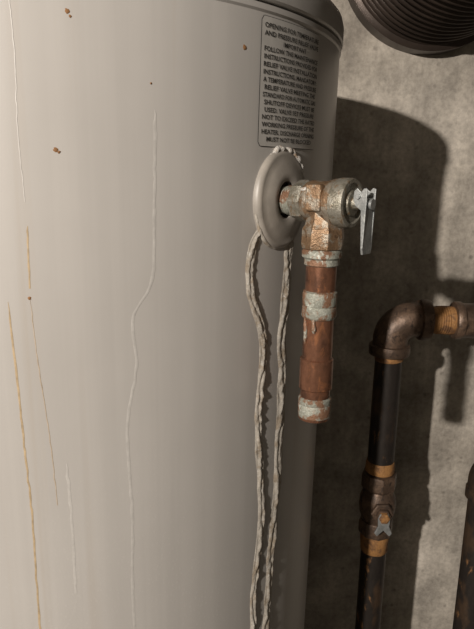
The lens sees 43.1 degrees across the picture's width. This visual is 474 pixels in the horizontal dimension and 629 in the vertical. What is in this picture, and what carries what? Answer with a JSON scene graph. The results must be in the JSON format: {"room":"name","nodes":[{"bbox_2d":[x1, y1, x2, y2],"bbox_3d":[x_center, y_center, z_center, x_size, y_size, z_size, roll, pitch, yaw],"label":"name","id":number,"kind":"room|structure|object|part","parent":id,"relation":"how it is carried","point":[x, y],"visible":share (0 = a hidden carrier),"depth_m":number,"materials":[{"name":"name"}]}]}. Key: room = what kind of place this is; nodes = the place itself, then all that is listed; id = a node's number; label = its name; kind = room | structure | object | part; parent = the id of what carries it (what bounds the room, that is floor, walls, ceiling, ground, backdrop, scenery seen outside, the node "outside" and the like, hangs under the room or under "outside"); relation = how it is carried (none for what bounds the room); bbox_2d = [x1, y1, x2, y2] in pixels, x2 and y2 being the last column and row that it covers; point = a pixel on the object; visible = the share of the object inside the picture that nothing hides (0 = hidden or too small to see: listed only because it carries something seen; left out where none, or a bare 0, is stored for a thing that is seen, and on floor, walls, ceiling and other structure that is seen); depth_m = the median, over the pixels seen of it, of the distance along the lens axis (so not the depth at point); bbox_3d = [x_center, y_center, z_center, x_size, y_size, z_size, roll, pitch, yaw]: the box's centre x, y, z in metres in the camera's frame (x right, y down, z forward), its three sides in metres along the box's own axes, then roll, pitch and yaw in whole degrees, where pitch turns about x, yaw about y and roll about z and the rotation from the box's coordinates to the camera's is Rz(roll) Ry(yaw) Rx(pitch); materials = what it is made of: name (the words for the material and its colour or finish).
{"room":"plant room","nodes":[
{"label":"plant room","id":0,"kind":"room"},
{"bbox_2d":[304,0,473,628],"bbox_3d":[-0.299,-0.049,0.997,3.000,2.300,0.100,1,14,0],"label":"wall","id":1,"kind":"structure","parent":0,"point":[404,124],"depth_m":0.96,"materials":[{"name":"concrete"}]},
{"bbox_2d":[348,0,473,54],"bbox_3d":[0.293,-0.439,0.358,0.257,0.364,0.968,0,14,-3],"label":"duct","id":2,"kind":"object","parent":1,"relation":"attached to","point":[418,27],"visible":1,"depth_m":0.80,"materials":[{"name":"metal"}]},
{"bbox_3d":[-0.324,1.448,-0.098,3.000,0.100,2.930,1,14,0],"label":"floor","id":3,"kind":"structure","parent":0,"visible":0},
{"bbox_2d":[0,0,343,628],"bbox_3d":[-0.181,0.037,0.647,0.550,2.300,0.538,1,14,0],"label":"water heater","id":4,"kind":"object","parent":3,"relation":"on","point":[157,456],"visible":0.97,"depth_m":0.40,"materials":[{"name":"grey metal"}]},
{"bbox_2d":[258,15,319,149],"bbox_3d":[0.040,-0.164,0.434,0.004,0.084,0.078,11,17,36],"label":"warning label","id":5,"kind":"object","parent":4,"relation":"attached to","point":[289,57],"visible":1,"depth_m":0.43,"materials":[{"name":"grey paper"}]},
{"bbox_2d":[278,178,376,254],"bbox_3d":[0.061,-0.071,0.423,0.075,0.050,0.034,12,17,38],"label":"valve","id":6,"kind":"object","parent":4,"relation":"attached to","point":[326,208],"visible":1,"depth_m":0.41,"materials":[{"name":"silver metal"}]},
{"bbox_2d":[298,248,341,422],"bbox_3d":[0.060,0.015,0.444,0.028,0.130,0.028,12,17,38],"label":"pipe","id":7,"kind":"object","parent":6,"relation":"attached to","point":[319,296],"visible":0.98,"depth_m":0.43,"materials":[{"name":"brown metal"}]},
{"bbox_3d":[0.088,-0.059,0.404,0.002,0.037,0.014,12,17,38],"label":"lever handle","id":8,"kind":"part","parent":6,"relation":"part of","materials":[{"name":"silver metal"}]},
{"bbox_3d":[0.086,-0.074,0.402,0.012,0.007,0.007,12,17,38],"label":"lever stem","id":9,"kind":"part","parent":6,"relation":"part of","materials":[{"name":"metal"}]},
{"bbox_3d":[1.145,0.306,-0.379,0.100,2.300,2.730,1,14,0],"label":"wall","id":10,"kind":"structure","parent":0,"visible":0},
{"bbox_2d":[355,299,473,628],"bbox_3d":[0.611,0.564,0.896,0.959,1.185,0.111,1,14,0],"label":"pipe","id":11,"kind":"object","parent":10,"relation":"attached to","point":[420,319],"visible":1,"depth_m":0.78,"materials":[{"name":"metal"}]},
{"bbox_3d":[0.194,0.278,0.792,0.023,0.032,0.003,1,13,0],"label":"valve lever","id":12,"kind":"part","parent":11,"relation":"part of","materials":[{"name":"metal"}]},
{"bbox_2d":[452,463,473,628],"bbox_3d":[0.659,0.663,0.799,0.860,1.039,0.096,1,14,0],"label":"pipe","id":13,"kind":"object","parent":10,"relation":"attached to","point":[464,604],"visible":1,"depth_m":0.70,"materials":[{"name":"black metal"}]}
]}

